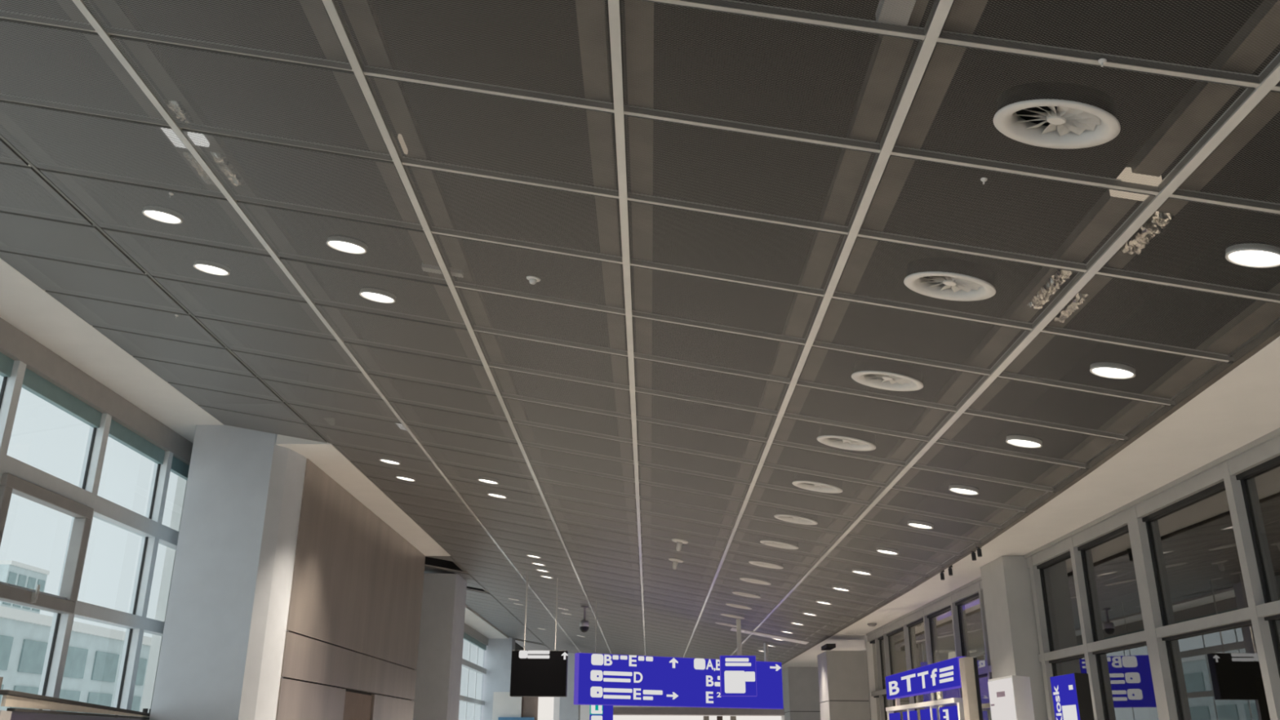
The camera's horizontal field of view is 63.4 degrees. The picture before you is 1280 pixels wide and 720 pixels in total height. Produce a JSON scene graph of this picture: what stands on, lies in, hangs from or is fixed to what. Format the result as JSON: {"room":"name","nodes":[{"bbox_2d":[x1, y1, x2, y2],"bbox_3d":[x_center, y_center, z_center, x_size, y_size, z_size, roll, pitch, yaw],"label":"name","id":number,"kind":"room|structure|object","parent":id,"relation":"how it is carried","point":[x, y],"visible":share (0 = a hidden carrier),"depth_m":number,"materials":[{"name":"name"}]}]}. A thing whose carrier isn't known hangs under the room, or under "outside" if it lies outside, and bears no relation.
{"room":"airport terminal","nodes":[
{"label":"airport terminal","id":0,"kind":"room"},
{"bbox_2d":[139,475,186,712],"bbox_3d":[-6.511,5.383,19.605,0.135,6.600,11.500,0,-20,1],"label":"wall","id":1,"kind":"structure","parent":0,"point":[155,647],"depth_m":14.26,"materials":[{"name":"white paint"}]},
{"bbox_2d":[0,317,193,718],"bbox_3d":[-6.433,0.364,4.402,0.290,5.504,20.400,0,-20,1],"label":"window","id":2,"kind":"structure","parent":1,"relation":"in","point":[25,363],"depth_m":11.70,"materials":[{"name":"paint"}]},
{"bbox_2d":[459,622,488,719],"bbox_3d":[-6.217,10.770,32.538,0.205,5.440,16.600,0,-20,1],"label":"window","id":3,"kind":"structure","parent":1,"relation":"in","point":[471,635],"depth_m":38.04,"materials":[{"name":"paint"}]},
{"bbox_2d":[464,604,508,638],"bbox_3d":[-5.816,8.005,33.056,0.992,0.110,18.875,0,-20,1],"label":"trim","id":4,"kind":"structure","parent":1,"relation":"attached to","point":[472,619],"depth_m":36.74,"materials":[{"name":"white paint"}]},
{"bbox_2d":[275,458,425,719],"bbox_3d":[-4.692,5.165,17.036,0.300,5.250,8.040,0,-20,1],"label":"wall","id":5,"kind":"structure","parent":0,"point":[353,624],"depth_m":16.14,"materials":[{"name":"wood"}]},
{"bbox_2d":[342,691,372,719],"bbox_3d":[-4.572,6.519,16.472,0.065,2.320,1.760,0,-20,1],"label":"door","id":6,"kind":"structure","parent":5,"relation":"in","point":[357,706],"depth_m":16.78,"materials":[{"name":"wood"}]},
{"bbox_2d":[275,417,450,555],"bbox_3d":[-4.370,2.438,17.716,0.725,0.360,8.696,0,-20,1],"label":"trim","id":7,"kind":"structure","parent":5,"relation":"attached to","point":[326,456],"depth_m":15.85,"materials":[{"name":"white paint"}]},
{"bbox_2d":[553,697,693,719],"bbox_3d":[-0.343,16.423,49.478,12.800,6.600,0.200,0,-20,1],"label":"wall","id":8,"kind":"structure","parent":0,"point":[584,709],"depth_m":49.32,"materials":[{"name":"white paint"}]},
{"bbox_2d":[0,0,1279,665],"bbox_3d":[-0.272,5.017,24.266,13.000,3.529,63.000,0,-20,1],"label":"ceiling","id":9,"kind":"structure","parent":0,"point":[721,210],"depth_m":7.50,"materials":[{"name":"silver metal"}]},
{"bbox_2d":[0,244,224,443],"bbox_3d":[-6.072,-2.356,5.188,0.992,0.145,20.000,0,-20,1],"label":"trim","id":10,"kind":"structure","parent":9,"relation":"attached to","point":[24,304],"depth_m":11.16,"materials":[{"name":"white paint"}]},
{"bbox_2d":[142,204,184,223],"bbox_3d":[-3.425,-1.049,7.444,0.296,0.102,0.188,1,-20,-2],"label":"recessed light","id":11,"kind":"object","parent":9,"relation":"in","point":[159,215],"visible":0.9,"depth_m":7.44,"materials":[{"name":"plastic"}]},
{"bbox_2d":[145,210,180,222],"bbox_3d":[-3.426,-1.036,7.439,0.266,0.001,0.170,10,-20,4],"label":"diffuser","id":12,"kind":"object","parent":11,"relation":"attached to","point":[160,215],"depth_m":7.45,"materials":[{"name":"plastic"}]},
{"bbox_2d":[161,127,186,148],"bbox_3d":[-2.813,-1.373,6.308,0.130,0.072,0.240,0,-20,1],"label":"lamp","id":13,"kind":"object","parent":9,"relation":"attached to","point":[162,127],"visible":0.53,"depth_m":6.30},
{"bbox_2d":[162,97,194,123],"bbox_3d":[-2.680,-1.442,6.023,0.111,0.045,0.217,0,-20,1],"label":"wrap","id":14,"kind":"object","parent":9,"relation":"on","point":[162,98],"visible":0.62,"depth_m":5.99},
{"bbox_2d":[182,151,215,185],"bbox_3d":[-2.835,-1.229,6.683,0.098,0.044,0.384,0,-20,1],"label":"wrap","id":15,"kind":"object","parent":9,"relation":"on","point":[183,152],"visible":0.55,"depth_m":6.62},
{"bbox_2d":[188,132,209,146],"bbox_3d":[-2.682,-1.352,6.297,0.090,0.065,0.120,0,-20,1],"label":"lamp","id":16,"kind":"object","parent":9,"relation":"attached to","point":[188,132],"visible":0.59,"depth_m":6.27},
{"bbox_2d":[193,258,231,275],"bbox_3d":[-3.418,-0.742,8.276,0.296,0.102,0.188,1,-20,-2],"label":"recessed light","id":17,"kind":"object","parent":9,"relation":"in","point":[212,269],"visible":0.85,"depth_m":8.28,"materials":[{"name":"plastic"}]},
{"bbox_2d":[195,264,226,273],"bbox_3d":[-3.419,-0.730,8.271,0.266,0.001,0.170,10,-20,4],"label":"diffuser","id":18,"kind":"object","parent":17,"relation":"attached to","point":[206,268],"depth_m":8.29,"materials":[{"name":"plastic"}]},
{"bbox_2d":[209,151,244,186],"bbox_3d":[-2.634,-1.212,6.618,0.101,0.046,0.398,0,-20,1],"label":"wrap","id":19,"kind":"object","parent":9,"relation":"on","point":[210,152],"visible":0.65,"depth_m":6.58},
{"bbox_2d":[325,234,366,253],"bbox_3d":[-2.076,-0.821,7.348,0.296,0.102,0.188,1,-20,-2],"label":"recessed light","id":20,"kind":"object","parent":9,"relation":"in","point":[340,245],"visible":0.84,"depth_m":7.34,"materials":[{"name":"plastic"}]},
{"bbox_2d":[328,241,364,251],"bbox_3d":[-2.077,-0.809,7.343,0.266,0.001,0.170,10,-20,4],"label":"diffuser","id":21,"kind":"object","parent":20,"relation":"attached to","point":[344,246],"depth_m":7.35,"materials":[{"name":"plastic"}]},
{"bbox_2d":[359,286,396,303],"bbox_3d":[-2.069,-0.514,8.180,0.296,0.102,0.188,1,-20,-2],"label":"recessed light","id":22,"kind":"object","parent":9,"relation":"in","point":[374,296],"visible":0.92,"depth_m":8.18,"materials":[{"name":"plastic"}]},
{"bbox_2d":[361,293,393,301],"bbox_3d":[-2.070,-0.502,8.175,0.266,0.001,0.170,10,-20,4],"label":"diffuser","id":23,"kind":"object","parent":22,"relation":"attached to","point":[375,296],"depth_m":8.19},
{"bbox_2d":[378,457,400,464],"bbox_3d":[-3.365,1.352,13.956,0.296,0.102,0.188,1,-20,-2],"label":"recessed light","id":24,"kind":"object","parent":9,"relation":"in","point":[388,461],"visible":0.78,"depth_m":13.97,"materials":[{"name":"plastic"}]},
{"bbox_2d":[381,459,398,463],"bbox_3d":[-3.366,1.364,13.951,0.266,0.001,0.170,10,-20,4],"label":"diffuser","id":25,"kind":"object","parent":24,"relation":"attached to","point":[381,460],"depth_m":13.98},
{"bbox_2d":[397,133,408,154],"bbox_3d":[-1.350,-1.228,5.898,0.020,0.032,0.170,0,-20,1],"label":"light strip","id":26,"kind":"object","parent":9,"relation":"attached to","point":[398,134],"visible":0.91,"depth_m":5.87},
{"bbox_2d":[395,473,416,481],"bbox_3d":[-3.357,1.683,14.854,0.296,0.102,0.188,1,-20,-2],"label":"recessed light","id":27,"kind":"object","parent":9,"relation":"in","point":[397,477],"visible":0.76,"depth_m":14.88,"materials":[{"name":"plastic"}]},
{"bbox_2d":[421,263,463,276],"bbox_3d":[-1.433,-0.652,7.526,0.300,0.092,0.070,0,-20,1],"label":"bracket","id":28,"kind":"object","parent":9,"relation":"attached to","point":[425,265],"visible":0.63,"depth_m":7.50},
{"bbox_2d":[477,476,499,484],"bbox_3d":[-2.045,1.619,13.985,0.296,0.101,0.188,1,-20,-2],"label":"recessed light","id":29,"kind":"object","parent":9,"relation":"in","point":[486,481],"visible":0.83,"depth_m":13.99,"materials":[{"name":"plastic"}]},
{"bbox_2d":[487,490,506,498],"bbox_3d":[-2.038,1.920,14.800,0.296,0.101,0.188,1,-20,-2],"label":"recessed light","id":30,"kind":"object","parent":9,"relation":"in","point":[488,494],"visible":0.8,"depth_m":14.82,"materials":[{"name":"plastic"}]},
{"bbox_2d":[526,275,541,284],"bbox_3d":[-0.746,-0.556,7.258,0.102,0.053,0.078,-2,-20,6],"label":"smoke detector","id":31,"kind":"object","parent":9,"relation":"attached to","point":[532,279],"visible":1,"depth_m":7.24,"materials":[{"name":"plastic"}]},
{"bbox_2d":[526,552,541,558],"bbox_3d":[-2.013,3.707,19.658,0.296,0.102,0.188,1,-20,-2],"label":"recessed light","id":32,"kind":"object","parent":9,"relation":"in","point":[530,555],"visible":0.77,"depth_m":19.68,"materials":[{"name":"plastic"}]},
{"bbox_2d":[531,560,545,565],"bbox_3d":[-2.005,4.023,20.515,0.296,0.102,0.188,1,-20,-2],"label":"recessed light","id":33,"kind":"object","parent":9,"relation":"in","point":[534,561],"visible":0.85,"depth_m":20.54,"materials":[{"name":"plastic"}]},
{"bbox_2d":[510,572,568,697],"bbox_3d":[-2.049,5.673,21.502,1.158,2.500,0.262,0,-20,1],"label":"display screen","id":34,"kind":"object","parent":9,"relation":"hanging from","point":[534,673],"visible":1,"depth_m":21.12,"materials":[{"name":"black plastic"}]},
{"bbox_2d":[579,605,589,632],"bbox_3d":[-1.390,6.498,25.950,0.240,0.640,0.240,0,-20,1],"label":"security camera","id":35,"kind":"object","parent":9,"relation":"attached to","point":[584,624],"visible":1,"depth_m":25.84,"materials":[{"name":"paint"}]},
{"bbox_2d":[668,558,683,569],"bbox_3d":[0.595,3.367,17.099,0.250,0.176,0.254,-3,-20,7],"label":"ceiling sensor","id":36,"kind":"object","parent":9,"relation":"attached to","point":[675,562],"visible":1,"depth_m":17.06,"materials":[{"name":"plastic"}]},
{"bbox_2d":[573,600,783,709],"bbox_3d":[1.046,7.171,25.084,5.686,2.333,0.235,11,-23,-27],"label":"direction sign","id":37,"kind":"object","parent":9,"relation":"hanging from","point":[599,679],"visible":0.91,"depth_m":24.50,"materials":[{"name":"metal"}]},
{"bbox_2d":[671,538,688,551],"bbox_3d":[0.597,2.761,15.447,0.250,0.176,0.254,-3,-20,7],"label":"ceiling sensor","id":38,"kind":"object","parent":9,"relation":"attached to","point":[679,542],"visible":1,"depth_m":15.41,"materials":[{"name":"plastic"}]},
{"bbox_2d":[715,620,736,626],"bbox_3d":[2.027,6.133,24.195,0.538,0.200,0.355,-1,-20,5],"label":"ceiling vent","id":39,"kind":"object","parent":9,"relation":"in","point":[716,622],"visible":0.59,"depth_m":24.21,"materials":[{"name":"plastic"}]},
{"bbox_2d":[720,608,744,618],"bbox_3d":[2.012,5.532,22.563,0.538,0.200,0.355,-1,-20,5],"label":"ceiling vent","id":40,"kind":"object","parent":9,"relation":"in","point":[725,615],"visible":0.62,"depth_m":22.56,"materials":[{"name":"plastic"}]},
{"bbox_2d":[719,618,756,696],"bbox_3d":[2.131,6.487,22.598,0.780,1.621,0.152,0,-20,1],"label":"information sign","id":41,"kind":"object","parent":9,"relation":"hanging from","point":[738,673],"visible":1,"depth_m":22.41,"materials":[{"name":"metal"}]},
{"bbox_2d":[725,600,751,608],"bbox_3d":[1.997,4.930,20.931,0.538,0.200,0.355,-1,-20,5],"label":"ceiling vent","id":42,"kind":"object","parent":9,"relation":"in","point":[734,605],"visible":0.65,"depth_m":20.92,"materials":[{"name":"plastic"}]},
{"bbox_2d":[732,587,760,598],"bbox_3d":[1.982,4.328,19.299,0.538,0.200,0.355,-1,-20,5],"label":"ceiling vent","id":43,"kind":"object","parent":9,"relation":"in","point":[747,594],"visible":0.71,"depth_m":19.32,"materials":[{"name":"plastic"}]},
{"bbox_2d":[739,573,771,584],"bbox_3d":[1.967,3.727,17.667,0.538,0.200,0.355,-1,-20,5],"label":"ceiling vent","id":44,"kind":"object","parent":9,"relation":"in","point":[751,580],"visible":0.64,"depth_m":17.68,"materials":[{"name":"plastic"}]},
{"bbox_2d":[748,555,783,568],"bbox_3d":[1.952,3.125,16.034,0.538,0.200,0.355,-1,-20,5],"label":"ceiling vent","id":45,"kind":"object","parent":9,"relation":"in","point":[760,563],"visible":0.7,"depth_m":16.03,"materials":[{"name":"plastic"}]},
{"bbox_2d":[760,535,799,549],"bbox_3d":[1.937,2.523,14.402,0.538,0.200,0.355,-1,-20,5],"label":"ceiling vent","id":46,"kind":"object","parent":9,"relation":"in","point":[775,544],"visible":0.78,"depth_m":14.40,"materials":[{"name":"plastic"}]},
{"bbox_2d":[773,509,817,524],"bbox_3d":[1.922,1.922,12.770,0.538,0.200,0.355,-1,-20,5],"label":"ceiling vent","id":47,"kind":"object","parent":9,"relation":"in","point":[795,519],"visible":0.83,"depth_m":12.77,"materials":[{"name":"plastic"}]},
{"bbox_2d":[791,620,804,625],"bbox_3d":[3.316,5.534,21.809,0.296,0.102,0.188,1,-20,-2],"label":"recessed light","id":48,"kind":"object","parent":9,"relation":"in","point":[795,623],"visible":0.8,"depth_m":21.76,"materials":[{"name":"plastic"}]},
{"bbox_2d":[802,610,817,616],"bbox_3d":[3.300,4.926,20.160,0.296,0.102,0.188,1,-20,-2],"label":"recessed light","id":49,"kind":"object","parent":9,"relation":"in","point":[806,613],"visible":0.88,"depth_m":20.13,"materials":[{"name":"plastic"}]},
{"bbox_2d":[792,472,842,493],"bbox_3d":[1.907,1.320,11.138,0.538,0.200,0.355,-1,-20,5],"label":"ceiling vent","id":50,"kind":"object","parent":9,"relation":"in","point":[811,486],"visible":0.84,"depth_m":11.12,"materials":[{"name":"plastic"}]},
{"bbox_2d":[815,598,831,604],"bbox_3d":[3.285,4.319,18.512,0.296,0.102,0.188,1,-20,-2],"label":"recessed light","id":51,"kind":"object","parent":9,"relation":"in","point":[819,599],"visible":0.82,"depth_m":18.48,"materials":[{"name":"plastic"}]},
{"bbox_2d":[831,584,849,591],"bbox_3d":[3.270,3.711,16.863,0.296,0.102,0.188,1,-20,-2],"label":"recessed light","id":52,"kind":"object","parent":9,"relation":"in","point":[835,588],"visible":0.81,"depth_m":16.86,"materials":[{"name":"plastic"}]},
{"bbox_2d":[816,425,875,450],"bbox_3d":[1.892,0.719,9.506,0.538,0.200,0.355,-1,-20,5],"label":"ceiling vent","id":53,"kind":"object","parent":9,"relation":"in","point":[846,442],"visible":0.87,"depth_m":9.48,"materials":[{"name":"plastic"}]},
{"bbox_2d":[851,567,871,574],"bbox_3d":[3.255,3.103,15.215,0.296,0.102,0.188,1,-20,-2],"label":"recessed light","id":54,"kind":"object","parent":9,"relation":"in","point":[857,571],"visible":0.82,"depth_m":15.18,"materials":[{"name":"plastic"}]},
{"bbox_2d":[851,359,923,391],"bbox_3d":[1.877,0.117,7.874,0.538,0.200,0.355,-1,-20,5],"label":"ceiling vent","id":55,"kind":"object","parent":9,"relation":"in","point":[882,380],"visible":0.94,"depth_m":7.84,"materials":[{"name":"plastic"}]},
{"bbox_2d":[875,546,898,555],"bbox_3d":[3.240,2.496,13.566,0.296,0.102,0.188,1,-20,-2],"label":"recessed light","id":56,"kind":"object","parent":9,"relation":"in","point":[880,550],"visible":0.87,"depth_m":13.55,"materials":[{"name":"plastic"}]},
{"bbox_2d":[878,550,895,553],"bbox_3d":[3.239,2.508,13.562,0.266,0.001,0.170,10,-20,4],"label":"diffuser","id":57,"kind":"object","parent":56,"relation":"attached to","point":[878,550],"depth_m":13.59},
{"bbox_2d":[875,0,915,26],"bbox_3d":[1.029,-1.443,4.121,0.120,0.080,0.300,0,-20,1],"label":"bracket","id":58,"kind":"object","parent":9,"relation":"attached to","point":[899,16],"visible":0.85,"depth_m":4.17,"materials":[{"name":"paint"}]},
{"bbox_2d":[907,519,933,528],"bbox_3d":[3.225,1.888,11.918,0.296,0.102,0.188,1,-20,-2],"label":"recessed light","id":59,"kind":"object","parent":9,"relation":"in","point":[913,524],"visible":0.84,"depth_m":11.90,"materials":[{"name":"plastic"}]},
{"bbox_2d":[910,524,929,527],"bbox_3d":[3.224,1.900,11.913,0.266,0.001,0.170,10,-20,4],"label":"diffuser","id":60,"kind":"object","parent":59,"relation":"attached to","point":[917,525],"depth_m":11.94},
{"bbox_2d":[940,569,944,580],"bbox_3d":[4.126,2.928,14.148,0.068,0.152,0.068,0,-20,1],"label":"spotlight","id":61,"kind":"object","parent":9,"relation":"attached to","point":[942,575],"visible":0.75,"depth_m":14.12,"materials":[{"name":"black plastic"}]},
{"bbox_2d":[903,257,995,301],"bbox_3d":[1.862,-0.485,6.241,0.538,0.200,0.355,-1,-20,5],"label":"ceiling vent","id":62,"kind":"object","parent":9,"relation":"in","point":[946,285],"visible":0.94,"depth_m":6.21,"materials":[{"name":"plastic"}]},
{"bbox_2d":[947,564,952,575],"bbox_3d":[4.121,2.787,13.766,0.068,0.152,0.068,0,-20,1],"label":"spotlight","id":63,"kind":"object","parent":9,"relation":"attached to","point":[950,571],"visible":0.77,"depth_m":13.74,"materials":[{"name":"black plastic"}]},
{"bbox_2d":[936,597,979,620],"bbox_3d":[5.175,3.966,16.609,0.060,0.088,3.000,0,-20,1],"label":"tube light","id":64,"kind":"object","parent":9,"relation":"attached to","point":[976,601],"visible":0.52,"depth_m":16.46,"materials":[{"name":"plastic"}]},
{"bbox_2d":[948,483,978,494],"bbox_3d":[3.209,1.280,10.270,0.296,0.102,0.188,1,-20,-2],"label":"recessed light","id":65,"kind":"object","parent":9,"relation":"in","point":[961,491],"visible":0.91,"depth_m":10.25,"materials":[{"name":"plastic"}]},
{"bbox_2d":[951,488,976,493],"bbox_3d":[3.208,1.293,10.265,0.266,0.001,0.170,10,-20,4],"label":"diffuser","id":66,"kind":"object","parent":65,"relation":"attached to","point":[956,490],"depth_m":10.29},
{"bbox_2d":[970,550,976,560],"bbox_3d":[4.065,2.368,12.629,0.068,0.152,0.068,0,-20,1],"label":"spotlight","id":67,"kind":"object","parent":9,"relation":"attached to","point":[973,554],"visible":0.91,"depth_m":12.60,"materials":[{"name":"black plastic"}]},
{"bbox_2d":[975,546,982,556],"bbox_3d":[4.050,2.274,12.373,0.068,0.152,0.068,0,-20,1],"label":"spotlight","id":68,"kind":"object","parent":9,"relation":"attached to","point":[979,549],"visible":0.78,"depth_m":12.34,"materials":[{"name":"black plastic"}]},
{"bbox_2d":[980,177,987,184],"bbox_3d":[1.693,-0.879,5.097,0.033,0.030,0.032,0,-20,1],"label":"sprinkler","id":69,"kind":"object","parent":9,"relation":"attached to","point":[983,180],"visible":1,"depth_m":5.09,"materials":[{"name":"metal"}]},
{"bbox_2d":[1005,433,1042,448],"bbox_3d":[3.194,0.673,8.621,0.296,0.102,0.188,1,-20,-2],"label":"recessed light","id":70,"kind":"object","parent":9,"relation":"in","point":[1017,441],"visible":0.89,"depth_m":8.61,"materials":[{"name":"plastic"}]},
{"bbox_2d":[1008,440,1039,446],"bbox_3d":[3.193,0.685,8.616,0.266,0.001,0.170,10,-20,4],"label":"diffuser","id":71,"kind":"object","parent":70,"relation":"attached to","point":[1016,442],"depth_m":8.63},
{"bbox_2d":[1026,269,1073,309],"bbox_3d":[2.420,-0.412,6.118,0.096,0.044,0.532,0,-20,1],"label":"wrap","id":72,"kind":"object","parent":9,"relation":"on","point":[1057,282],"visible":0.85,"depth_m":6.08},
{"bbox_2d":[993,81,1120,148],"bbox_3d":[1.847,-1.087,4.609,0.538,0.200,0.355,-1,-20,5],"label":"ceiling vent","id":73,"kind":"object","parent":9,"relation":"in","point":[1052,123],"visible":0.98,"depth_m":4.58,"materials":[{"name":"metal"}]},
{"bbox_2d":[1053,293,1088,322],"bbox_3d":[2.607,-0.312,6.287,0.090,0.044,0.403,0,-20,1],"label":"wrap","id":74,"kind":"object","parent":9,"relation":"on","point":[1083,296],"visible":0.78,"depth_m":6.25,"materials":[{"name":"plastic"}]},
{"bbox_2d":[1097,57,1106,66],"bbox_3d":[1.858,-1.191,4.159,0.033,0.030,0.032,0,-20,1],"label":"sprinkler","id":75,"kind":"object","parent":9,"relation":"attached to","point":[1103,60],"visible":1,"depth_m":4.15,"materials":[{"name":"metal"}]},
{"bbox_2d":[1089,360,1135,378],"bbox_3d":[3.179,0.065,6.973,0.296,0.102,0.188,1,-20,-2],"label":"recessed light","id":76,"kind":"object","parent":9,"relation":"in","point":[1108,371],"visible":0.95,"depth_m":6.96,"materials":[{"name":"plastic"}]},
{"bbox_2d":[1093,368,1132,376],"bbox_3d":[3.178,0.077,6.968,0.266,0.001,0.170,10,-20,4],"label":"diffuser","id":77,"kind":"object","parent":76,"relation":"attached to","point":[1106,371],"depth_m":6.98,"materials":[{"name":"plastic"}]},
{"bbox_2d":[1109,167,1161,200],"bbox_3d":[2.391,-0.849,5.005,0.160,0.077,0.200,0,-20,1],"label":"lamp","id":78,"kind":"object","parent":9,"relation":"attached to","point":[1125,172],"visible":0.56,"depth_m":4.94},
{"bbox_2d":[1119,210,1175,254],"bbox_3d":[2.622,-0.647,5.367,0.109,0.048,0.445,0,-20,1],"label":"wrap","id":79,"kind":"object","parent":9,"relation":"on","point":[1158,213],"visible":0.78,"depth_m":5.33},
{"bbox_2d":[1225,240,1279,267],"bbox_3d":[3.164,-0.543,5.324,0.296,0.102,0.188,1,-20,-2],"label":"recessed light","id":80,"kind":"object","parent":9,"relation":"in","point":[1266,257],"visible":0.98,"depth_m":5.31,"materials":[{"name":"plastic"}]},
{"bbox_2d":[1229,250,1279,264],"bbox_3d":[3.163,-0.530,5.319,0.266,0.001,0.170,10,-20,4],"label":"diffuser","id":81,"kind":"object","parent":80,"relation":"attached to","point":[1252,257],"depth_m":5.33,"materials":[{"name":"plastic"}]},
{"bbox_2d":[781,635,877,719],"bbox_3d":[5.530,13.349,37.448,0.830,4.100,32.400,0,-20,1],"label":"wall","id":82,"kind":"structure","parent":0,"point":[868,646],"depth_m":22.60,"materials":[{"name":"white paint"}]},
{"bbox_2d":[866,576,992,719],"bbox_3d":[5.034,6.232,17.800,0.180,3.862,9.400,0,-20,1],"label":"window","id":83,"kind":"structure","parent":82,"relation":"in","point":[882,638],"depth_m":18.15,"materials":[{"name":"grey paint"}]},
{"bbox_2d":[866,623,876,626],"bbox_3d":[4.645,5.309,20.736,0.200,0.050,0.197,0,-20,1],"label":"sensor","id":84,"kind":"object","parent":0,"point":[868,624],"visible":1,"depth_m":20.68,"materials":[{"name":"paint"}]},
{"bbox_2d":[935,619,977,658],"bbox_3d":[5.409,4.995,17.720,0.680,1.080,0.680,0,-20,1],"label":"pendant lamp","id":85,"kind":"object","parent":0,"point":[952,654],"visible":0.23,"depth_m":17.61,"materials":[{"name":"metal"}]},
{"bbox_2d":[894,465,1279,719],"bbox_3d":[6.822,2.762,8.778,3.520,4.450,28.700,0,-20,1],"label":"window glass","id":86,"kind":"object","parent":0,"point":[1220,676],"depth_m":13.24,"materials":[{"name":"glass"}]},
{"bbox_2d":[773,317,1279,684],"bbox_3d":[4.840,6.431,24.230,1.973,0.265,62.000,0,-20,1],"label":"trim","id":87,"kind":"structure","parent":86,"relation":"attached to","point":[1242,406],"depth_m":9.00,"materials":[{"name":"white paint"}]},
{"bbox_2d":[1023,427,1279,719],"bbox_3d":[4.907,1.139,3.985,0.180,3.862,18.350,0,-20,1],"label":"window","id":88,"kind":"structure","parent":86,"relation":"in","point":[1232,472],"depth_m":9.78,"materials":[{"name":"grey paint"}]},
{"bbox_3d":[-0.596,10.044,22.415,12.800,0.150,63.000,0,-20,1],"label":"floor","id":89,"kind":"structure","parent":0,"visible":0},
{"bbox_2d":[0,676,151,719],"bbox_3d":[-5.215,4.208,9.720,0.122,1.980,7.409,6,-21,-15],"label":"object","id":90,"kind":"object","parent":89,"relation":"on","point":[11,698],"visible":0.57,"depth_m":7.99,"materials":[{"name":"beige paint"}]},
{"bbox_2d":[149,404,306,719],"bbox_3d":[-5.238,3.443,13.168,1.280,5.800,0.800,0,-20,1],"label":"column","id":91,"kind":"structure","parent":89,"relation":"on","point":[221,655],"depth_m":13.07,"materials":[{"name":"paint"}]},
{"bbox_2d":[413,573,466,719],"bbox_3d":[-5.337,7.741,24.107,2.080,5.300,1.300,0,-20,1],"label":"column","id":92,"kind":"structure","parent":89,"relation":"on","point":[440,651],"depth_m":23.94,"materials":[{"name":"paint"}]},
{"bbox_2d":[480,636,515,719],"bbox_3d":[-5.663,13.726,40.929,1.120,5.700,1.000,0,-20,1],"label":"column","id":93,"kind":"structure","parent":89,"relation":"on","point":[497,656],"depth_m":40.93,"materials":[{"name":"paint"}]},
{"bbox_2d":[492,692,554,719],"bbox_3d":[-4.326,13.920,37.968,2.150,3.300,1.200,0,-20,1],"label":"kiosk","id":94,"kind":"object","parent":89,"relation":"on","point":[505,707],"visible":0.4,"depth_m":38.00,"materials":[{"name":"white paint"}]},
{"bbox_2d":[559,653,580,719],"bbox_3d":[-2.597,13.300,38.287,0.700,4.700,1.000,0,-20,1],"label":"column","id":95,"kind":"structure","parent":89,"relation":"on","point":[568,710],"depth_m":38.05,"materials":[{"name":"paint"}]},
{"bbox_2d":[589,705,613,719],"bbox_3d":[-1.047,10.467,27.659,0.625,2.680,0.156,0,-20,1],"label":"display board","id":96,"kind":"object","parent":89,"relation":"on","point":[597,712],"visible":0.59,"depth_m":27.93,"materials":[{"name":"metal"}]},
{"bbox_2d":[613,706,785,719],"bbox_3d":[2.086,15.637,41.965,7.400,2.900,2.400,0,-20,1],"label":"shop","id":97,"kind":"object","parent":89,"relation":"on","point":[619,713],"visible":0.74,"depth_m":41.33,"materials":[{"name":"paint"}]},
{"bbox_2d":[782,666,820,719],"bbox_3d":[5.155,11.710,32.620,0.990,3.834,1.400,0,-20,1],"label":"column","id":98,"kind":"structure","parent":89,"relation":"on","point":[801,684],"depth_m":32.39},
{"bbox_2d":[817,643,871,719],"bbox_3d":[4.530,8.181,22.789,0.880,3.650,1.300,0,-20,1],"label":"column","id":99,"kind":"structure","parent":89,"relation":"on","point":[843,678],"depth_m":22.56,"materials":[{"name":"concrete"}]},
{"bbox_2d":[885,697,964,719],"bbox_3d":[4.499,6.472,16.251,0.140,2.335,4.650,0,-20,1],"label":"entrance","id":100,"kind":"object","parent":89,"relation":"on","point":[957,712],"visible":0.96,"depth_m":15.81,"materials":[{"name":"white paint"}]},
{"bbox_2d":[884,656,965,699],"bbox_3d":[4.508,5.140,16.601,0.132,0.400,4.725,0,-20,1],"label":"shop sign","id":101,"kind":"object","parent":100,"relation":"attached to","point":[944,675],"visible":0.98,"depth_m":16.11,"materials":[{"name":"plastic"}]},
{"bbox_2d":[959,657,982,719],"bbox_3d":[4.471,5.334,13.692,0.170,2.700,0.260,0,-20,1],"label":"sign post","id":102,"kind":"object","parent":89,"relation":"on","point":[971,698],"visible":1,"depth_m":13.94,"materials":[{"name":"metal"}]},
{"bbox_2d":[987,675,1035,719],"bbox_3d":[3.412,3.975,9.251,0.244,2.170,0.917,0,-20,1],"label":"tower","id":103,"kind":"object","parent":89,"relation":"on","point":[1010,696],"visible":1,"depth_m":9.29,"materials":[{"name":"metal"}]},
{"bbox_2d":[980,555,1048,719],"bbox_3d":[4.860,4.468,13.001,0.480,3.850,0.930,0,-20,1],"label":"column","id":104,"kind":"structure","parent":89,"relation":"on","point":[1007,592],"depth_m":13.07,"materials":[{"name":"paint"}]},
{"bbox_2d":[1049,672,1094,719],"bbox_3d":[3.983,3.968,9.269,0.180,2.200,0.715,0,-20,1],"label":"kiosk","id":105,"kind":"object","parent":89,"relation":"on","point":[1071,692],"visible":1,"depth_m":9.36,"materials":[{"name":"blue plastic"}]},
{"label":"outside","id":106,"kind":"structure","parent":0,"visible":0},
{"bbox_2d":[0,605,151,719],"bbox_3d":[-48.127,28.539,78.918,8.300,16.600,57.000,0,-20,1],"label":"building","id":107,"kind":"structure","parent":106,"point":[94,655],"depth_m":80.75,"materials":[{"name":"white paint"}]},
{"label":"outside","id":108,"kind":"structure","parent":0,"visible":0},
{"bbox_2d":[0,560,49,613],"bbox_3d":[-111.210,53.802,177.521,6.300,36.830,11.943,0,-20,1],"label":"building","id":109,"kind":"structure","parent":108,"point":[13,572],"depth_m":181.48,"materials":[{"name":"white paint"}]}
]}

